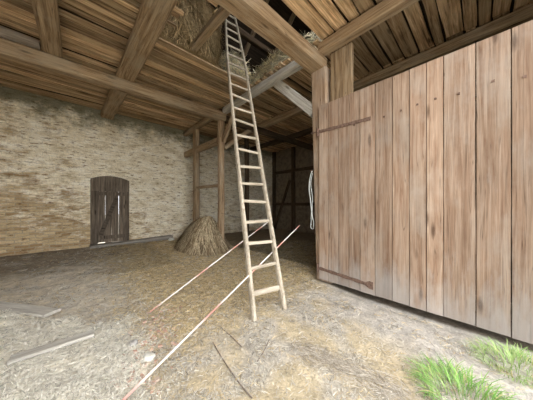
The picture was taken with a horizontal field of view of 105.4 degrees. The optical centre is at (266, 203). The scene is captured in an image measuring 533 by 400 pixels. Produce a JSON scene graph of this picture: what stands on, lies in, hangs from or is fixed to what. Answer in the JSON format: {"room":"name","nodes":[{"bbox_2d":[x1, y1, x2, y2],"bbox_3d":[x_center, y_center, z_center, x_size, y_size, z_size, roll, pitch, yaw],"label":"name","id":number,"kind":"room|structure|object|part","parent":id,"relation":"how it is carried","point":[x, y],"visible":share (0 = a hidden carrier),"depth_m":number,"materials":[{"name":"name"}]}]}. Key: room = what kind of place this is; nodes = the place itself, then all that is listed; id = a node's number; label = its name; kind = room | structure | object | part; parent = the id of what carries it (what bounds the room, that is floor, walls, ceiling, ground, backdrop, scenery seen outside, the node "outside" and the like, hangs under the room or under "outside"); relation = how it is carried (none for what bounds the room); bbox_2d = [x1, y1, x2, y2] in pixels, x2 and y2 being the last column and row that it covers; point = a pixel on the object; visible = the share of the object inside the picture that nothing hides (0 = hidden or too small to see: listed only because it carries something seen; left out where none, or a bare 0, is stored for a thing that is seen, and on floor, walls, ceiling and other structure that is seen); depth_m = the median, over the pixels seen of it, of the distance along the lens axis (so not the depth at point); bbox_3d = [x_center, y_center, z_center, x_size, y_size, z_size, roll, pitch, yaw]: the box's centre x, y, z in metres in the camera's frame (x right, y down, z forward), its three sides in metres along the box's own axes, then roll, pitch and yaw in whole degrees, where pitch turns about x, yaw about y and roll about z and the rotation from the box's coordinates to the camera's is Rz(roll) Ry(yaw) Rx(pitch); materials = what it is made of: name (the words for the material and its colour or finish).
{"room":"farm building","nodes":[
{"label":"farm building","id":0,"kind":"room"},
{"bbox_2d":[0,83,271,256],"bbox_3d":[-4.373,-0.950,8.502,13.600,5.400,0.400,0,0,-43],"label":"wall","id":1,"kind":"structure","parent":0,"point":[51,149],"depth_m":6.75,"materials":[{"name":"stone"}]},
{"bbox_2d":[90,176,128,243],"bbox_3d":[-5.567,0.217,7.244,1.107,2.433,0.110,0,0,-43],"label":"door","id":2,"kind":"structure","parent":1,"relation":"in","point":[109,195],"depth_m":7.20,"materials":[{"name":"brown wood"}]},
{"bbox_2d":[0,0,514,149],"bbox_3d":[-0.936,-3.310,4.596,13.100,0.030,10.000,0,0,-43],"label":"floor","id":3,"kind":"structure","parent":0,"point":[421,4],"depth_m":3.90,"materials":[{"name":"brown wood"}]},
{"bbox_2d":[145,0,226,87],"bbox_3d":[-2.069,-4.187,4.963,2.060,1.858,1.892,0,0,-43],"label":"hay","id":4,"kind":"object","parent":3,"relation":"on","point":[197,13],"visible":0.36,"depth_m":4.49},
{"bbox_2d":[190,6,229,51],"bbox_3d":[-1.072,-3.463,3.963,2.144,0.157,0.160,-1,-1,44],"label":"pole","id":5,"kind":"object","parent":4,"relation":"on","point":[221,14],"visible":0.73,"depth_m":3.94,"materials":[{"name":"brown wood"}]},
{"bbox_2d":[218,48,253,82],"bbox_3d":[-1.051,-3.809,5.787,1.235,1.023,1.618,0,0,-43],"label":"hay","id":6,"kind":"object","parent":3,"relation":"on","point":[233,69],"visible":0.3,"depth_m":5.30},
{"bbox_2d":[249,30,322,84],"bbox_3d":[0.528,-3.799,5.621,1.550,1.003,3.072,0,0,-43],"label":"hay","id":7,"kind":"object","parent":3,"relation":"on","point":[269,65],"visible":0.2,"depth_m":5.30},
{"bbox_2d":[207,0,315,79],"bbox_3d":[-0.968,-6.090,4.704,14.000,5.280,11.400,0,0,-43],"label":"roof","id":8,"kind":"structure","parent":0,"point":[278,6],"depth_m":8.17,"materials":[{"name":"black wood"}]},
{"bbox_2d":[206,3,273,56],"bbox_3d":[-1.581,-5.170,5.361,13.000,0.203,0.185,0,0,-43],"label":"beam","id":9,"kind":"structure","parent":8,"relation":"attached to","point":[245,35],"depth_m":6.30,"materials":[{"name":"brown wood"}]},
{"bbox_2d":[241,0,268,61],"bbox_3d":[-1.001,-5.999,8.397,0.161,4.819,5.259,0,0,-43],"label":"rafter","id":10,"kind":"object","parent":8,"relation":"attached to","point":[246,49],"visible":0.12,"depth_m":8.07,"materials":[{"name":"brown wood"}]},
{"bbox_2d":[274,12,295,52],"bbox_3d":[-0.044,-5.997,9.287,0.154,4.816,5.262,0,0,-43],"label":"rafter","id":11,"kind":"object","parent":8,"relation":"attached to","point":[293,15],"visible":0.12,"depth_m":8.12,"materials":[{"name":"brown wood"}]},
{"bbox_2d":[0,228,532,399],"bbox_3d":[-0.925,1.517,4.798,13.190,0.185,10.180,0,0,-43],"label":"floor","id":12,"kind":"structure","parent":0,"point":[446,323],"depth_m":2.39,"materials":[{"name":"soil"}]},
{"bbox_2d":[7,329,93,364],"bbox_3d":[-2.202,1.475,2.119,0.610,0.038,0.143,-1,0,-41],"label":"board","id":13,"kind":"object","parent":12,"relation":"on","point":[39,350],"visible":1,"depth_m":2.08,"materials":[{"name":"beige wood"}]},
{"bbox_2d":[89,235,172,248],"bbox_3d":[-4.852,1.399,7.513,2.551,0.165,0.385,-2,1,-43],"label":"beam","id":14,"kind":"structure","parent":12,"relation":"on","point":[166,237],"depth_m":7.38,"materials":[{"name":"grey wood"}]},
{"bbox_2d":[127,339,137,346],"bbox_3d":[-1.419,1.480,2.155,0.091,0.059,0.087,0,0,-24],"label":"stone","id":15,"kind":"object","parent":12,"relation":"on","point":[135,341],"visible":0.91,"depth_m":2.14,"materials":[{"name":"grey stone"}]},
{"bbox_2d":[110,303,182,397],"bbox_3d":[-1.267,1.518,2.423,0.751,0.090,1.993,0,0,-13],"label":"crumbs","id":16,"kind":"object","parent":12,"relation":"on","point":[156,379],"visible":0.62,"depth_m":2.22,"materials":[{"name":"brick"}]},
{"bbox_2d":[142,352,155,362],"bbox_3d":[-1.159,1.509,1.994,0.112,0.065,0.114,0,0,3],"label":"stone","id":17,"kind":"object","parent":12,"relation":"on","point":[148,356],"visible":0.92,"depth_m":1.97,"materials":[{"name":"white stone"}]},
{"bbox_2d":[193,128,199,220],"bbox_3d":[-2.825,-0.718,8.163,0.214,4.535,0.267,0,0,-43],"label":"timber post","id":18,"kind":"object","parent":12,"relation":"on","point":[196,132],"visible":0.75,"depth_m":8.06,"materials":[{"name":"brown wood"}]},
{"bbox_2d":[184,137,217,157],"bbox_3d":[-2.580,-2.148,7.897,0.168,0.246,2.830,0,1,-43],"label":"rail","id":19,"kind":"object","parent":18,"relation":"attached to","point":[212,143],"visible":0.87,"depth_m":7.53,"materials":[{"name":"brown wood"}]},
{"bbox_2d":[183,109,220,135],"bbox_3d":[-2.583,-3.088,7.901,0.207,0.210,2.880,0,0,-43],"label":"wall plate","id":20,"kind":"object","parent":18,"relation":"on","point":[205,120],"visible":0.71,"depth_m":7.84,"materials":[{"name":"brown wood"}]},
{"bbox_2d":[196,184,217,188],"bbox_3d":[-2.187,-0.639,7.477,0.104,0.104,1.680,0,1,-43],"label":"rail","id":21,"kind":"object","parent":18,"relation":"attached to","point":[213,185],"visible":0.94,"depth_m":7.36,"materials":[{"name":"brown wood"}]},
{"bbox_2d":[172,215,231,255],"bbox_3d":[-2.225,0.981,7.077,1.874,1.164,2.784,0,0,-43],"label":"heap","id":22,"kind":"object","parent":12,"relation":"on","point":[202,236],"visible":0.98,"depth_m":6.47,"materials":[{"name":"beige plant"}]},
{"bbox_2d":[218,120,224,239],"bbox_3d":[-1.517,-0.605,6.790,0.202,4.310,0.200,0,0,-43],"label":"timber post","id":23,"kind":"object","parent":12,"relation":"on","point":[221,124],"visible":0.85,"depth_m":6.71,"materials":[{"name":"brown wood"}]},
{"bbox_2d":[0,37,225,120],"bbox_3d":[-4.209,-2.860,4.235,7.621,0.303,0.259,-1,1,-43],"label":"tie beam","id":24,"kind":"structure","parent":23,"relation":"on","point":[9,49],"depth_m":4.50,"materials":[{"name":"brown wood"}]},
{"bbox_2d":[0,26,40,49],"bbox_3d":[-5.554,-3.090,2.928,3.070,0.207,0.207,0,0,-43],"label":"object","id":25,"kind":"structure","parent":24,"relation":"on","point":[5,33],"depth_m":3.75,"materials":[{"name":"brown wood"}]},
{"bbox_2d":[31,0,62,57],"bbox_3d":[-2.409,-3.090,2.054,0.291,0.222,5.850,0,0,-43],"label":"joist","id":26,"kind":"object","parent":24,"relation":"on","point":[46,12],"visible":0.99,"depth_m":3.39,"materials":[{"name":"brown wood"}]},
{"bbox_2d":[150,213,267,311],"bbox_3d":[-0.774,0.910,4.734,1.598,1.227,3.826,0,0,2],"label":"barrier tape","id":27,"kind":"object","parent":23,"relation":"attached to","point":[222,213],"visible":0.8,"depth_m":3.65,"materials":[{"name":"white plastic"}]},
{"bbox_2d":[222,109,236,142],"bbox_3d":[-1.179,-2.508,6.473,0.112,0.967,0.818,0,0,-43],"label":"brace","id":28,"kind":"object","parent":23,"relation":"attached to","point":[229,125],"visible":0.72,"depth_m":6.49,"materials":[{"name":"brown wood"}]},
{"bbox_2d":[225,129,251,149],"bbox_3d":[-1.024,-2.337,7.253,1.200,1.003,0.114,0,0,-43],"label":"brace","id":29,"kind":"object","parent":23,"relation":"attached to","point":[229,144],"visible":0.7,"depth_m":7.17,"materials":[{"name":"brown wood"}]},
{"bbox_2d":[213,342,251,398],"bbox_3d":[-0.362,1.541,1.930,0.026,0.019,0.816,0,0,-36],"label":"twig","id":30,"kind":"object","parent":12,"relation":"on","point":[213,342],"visible":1,"depth_m":1.85,"materials":[{"name":"wood"}]},
{"bbox_2d":[244,135,248,239],"bbox_3d":[-0.852,-0.718,8.769,0.183,4.535,0.193,0,0,-43],"label":"timber post","id":31,"kind":"object","parent":12,"relation":"on","point":[246,140],"visible":0.76,"depth_m":8.69,"materials":[{"name":"brown wood"}]},
{"bbox_2d":[225,15,286,321],"bbox_3d":[-0.477,-1.994,4.304,0.584,7.123,3.345,0,0,-20],"label":"wooden ladder","id":32,"kind":"object","parent":12,"relation":"on","point":[252,293],"visible":0.91,"depth_m":3.55,"materials":[{"name":"brown wood"}]},
{"bbox_3d":[-0.690,-1.995,4.188,0.123,7.121,3.269,0,0,-18],"label":"rail","id":33,"kind":"part","parent":32,"relation":"part of","materials":[{"name":"brown wood"}]},
{"bbox_2d":[0,239,532,399],"bbox_3d":[-1.948,1.501,4.937,10.747,0.217,7.415,0,0,0],"label":"straw","id":34,"kind":"object","parent":12,"relation":"on","point":[74,377],"visible":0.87,"depth_m":2.52,"materials":[{"name":"beige plant"}]},
{"bbox_2d":[0,301,60,317],"bbox_3d":[-3.666,1.506,2.939,1.468,0.046,0.222,-1,0,11],"label":"board","id":35,"kind":"object","parent":34,"relation":"on","point":[40,311],"visible":0.91,"depth_m":2.85,"materials":[{"name":"grey wood"}]},
{"bbox_2d":[272,152,275,227],"bbox_3d":[0.472,-0.828,12.586,0.211,4.755,0.209,0,0,-43],"label":"wall post","id":36,"kind":"object","parent":12,"relation":"on","point":[273,153],"visible":0.91,"depth_m":12.49,"materials":[{"name":"brown wood"}]},
{"bbox_2d":[274,180,290,228],"bbox_3d":[0.909,0.070,11.922,0.131,2.894,1.334,0,0,-43],"label":"brace","id":37,"kind":"object","parent":12,"relation":"on","point":[289,181],"visible":1,"depth_m":11.86,"materials":[{"name":"brown wood"}]},
{"bbox_2d":[291,147,295,231],"bbox_3d":[1.517,-0.828,11.467,0.212,4.755,0.215,0,0,-43],"label":"wall post","id":38,"kind":"object","parent":12,"relation":"on","point":[293,165],"visible":0.98,"depth_m":11.38,"materials":[{"name":"brown wood"}]},
{"bbox_2d":[311,66,332,283],"bbox_3d":[1.205,-0.590,4.225,0.319,4.350,0.480,0,0,-43],"label":"timber post","id":39,"kind":"object","parent":12,"relation":"on","point":[321,78],"visible":0.31,"depth_m":4.18,"materials":[{"name":"wood"}]},
{"bbox_2d":[122,223,311,399],"bbox_3d":[-0.154,0.929,3.014,0.310,1.064,3.529,0,0,36],"label":"barrier tape","id":40,"kind":"object","parent":39,"relation":"attached to","point":[205,318],"visible":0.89,"depth_m":2.03,"materials":[{"name":"white plastic"}]},
{"bbox_2d":[213,0,326,73],"bbox_3d":[-1.713,-2.878,1.632,7.720,0.263,0.390,0,0,-43],"label":"tie beam","id":41,"kind":"structure","parent":39,"relation":"on","point":[257,15],"depth_m":3.28,"materials":[{"name":"brown wood"}]},
{"bbox_2d":[222,60,302,113],"bbox_3d":[-0.197,-3.085,5.449,0.201,0.216,3.440,0,0,-43],"label":"wall plate","id":42,"kind":"object","parent":41,"relation":"on","point":[292,67],"visible":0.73,"depth_m":5.13,"materials":[{"name":"brown wood"}]},
{"bbox_2d":[318,0,418,55],"bbox_3d":[2.172,-3.094,2.941,0.241,0.226,3.140,0,0,-43],"label":"wall plate","id":43,"kind":"object","parent":41,"relation":"on","point":[384,10],"visible":0.97,"depth_m":3.42,"materials":[{"name":"brown wood"}]},
{"bbox_2d":[274,80,311,116],"bbox_3d":[0.642,-2.468,4.676,1.195,1.199,0.102,0,0,44],"label":"brace","id":44,"kind":"object","parent":39,"relation":"attached to","point":[287,91],"visible":0.94,"depth_m":4.61,"materials":[{"name":"grey wood"}]},
{"bbox_2d":[309,170,313,228],"bbox_3d":[0.936,-0.090,4.247,0.094,1.234,0.095,0,0,-2],"label":"rope","id":45,"kind":"object","parent":39,"relation":"hanging from","point":[310,170],"visible":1,"depth_m":4.24,"materials":[{"name":"fabric"}]},
{"bbox_2d":[330,42,353,285],"bbox_3d":[1.447,-0.718,3.933,0.112,4.535,0.430,0,0,-43],"label":"board","id":46,"kind":"object","parent":39,"relation":"attached to","point":[342,60],"visible":0.25,"depth_m":3.87,"materials":[{"name":"brown wood"}]},
{"bbox_2d":[317,20,532,343],"bbox_3d":[2.107,-0.234,3.002,0.131,3.459,3.111,0,0,-44],"label":"barn door","id":47,"kind":"structure","parent":39,"relation":"attached to","point":[388,145],"depth_m":2.70,"materials":[{"name":"brown wood"}]},
{"bbox_2d":[275,338,430,399],"bbox_3d":[0.745,1.538,1.919,1.306,0.057,0.490,0,0,35],"label":"twig sweepings","id":48,"kind":"object","parent":12,"relation":"on","point":[306,350],"visible":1,"depth_m":1.86,"materials":[{"name":"plant"}]},
{"bbox_2d":[399,351,520,399],"bbox_3d":[1.552,1.478,1.617,0.860,0.172,0.864,0,0,-43],"label":"grass tuft","id":49,"kind":"object","parent":12,"relation":"on","point":[455,376],"visible":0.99,"depth_m":1.71,"materials":[{"name":"green plant"}]},
{"bbox_2d":[454,336,532,388],"bbox_3d":[2.349,1.488,1.959,0.828,0.153,0.795,0,0,-43],"label":"grass tuft","id":50,"kind":"object","parent":12,"relation":"on","point":[510,352],"visible":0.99,"depth_m":2.00,"materials":[{"name":"green plant"}]},
{"bbox_2d":[0,0,532,151],"bbox_3d":[-0.943,-3.245,4.603,13.092,0.086,9.988,0,0,-43],"label":"ceiling","id":51,"kind":"structure","parent":0,"point":[79,35],"depth_m":4.37,"materials":[{"name":"brown wood"}]},
{"bbox_2d":[100,0,177,119],"bbox_3d":[-2.489,-3.081,3.969,0.392,0.235,8.763,0,0,-45],"label":"joist","id":52,"kind":"object","parent":51,"relation":"hanging from","point":[152,16],"visible":0.88,"depth_m":3.80,"materials":[{"name":"brown wood"}]},
{"bbox_2d":[250,127,312,150],"bbox_3d":[1.427,-3.087,9.022,0.224,0.226,6.650,0,0,-43],"label":"joist","id":53,"kind":"object","parent":51,"relation":"hanging from","point":[307,131],"visible":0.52,"depth_m":9.27,"materials":[{"name":"brown wood"}]},
{"bbox_2d":[276,90,511,258],"bbox_3d":[4.032,-1.000,9.092,0.300,5.300,10.200,0,0,-43],"label":"wall","id":54,"kind":"structure","parent":0,"point":[303,156],"depth_m":11.19,"materials":[{"name":"wood"}]},
{"bbox_2d":[224,115,312,150],"bbox_3d":[0.550,-2.862,8.677,5.360,0.232,0.234,0,0,-43],"label":"tie beam","id":55,"kind":"structure","parent":54,"relation":"attached to","point":[261,131],"depth_m":8.36,"materials":[{"name":"brown wood"}]},
{"bbox_2d":[225,3,532,143],"bbox_3d":[1.176,-3.087,6.600,0.245,0.231,9.850,0,0,-43],"label":"joist","id":56,"kind":"object","parent":55,"relation":"on","point":[522,15],"visible":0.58,"depth_m":4.05,"materials":[{"name":"brown wood"}]},
{"bbox_2d":[275,166,313,174],"bbox_3d":[2.720,-1.899,10.193,0.152,0.170,6.400,0,0,-43],"label":"wall rail","id":57,"kind":"object","parent":54,"relation":"attached to","point":[308,167],"visible":0.36,"depth_m":11.25,"materials":[{"name":"brown wood"}]},
{"bbox_2d":[274,202,314,205],"bbox_3d":[2.719,-0.002,10.192,0.157,0.170,6.400,0,0,-43],"label":"wall rail","id":58,"kind":"object","parent":54,"relation":"attached to","point":[305,203],"visible":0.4,"depth_m":11.04,"materials":[{"name":"brown wood"}]}
]}

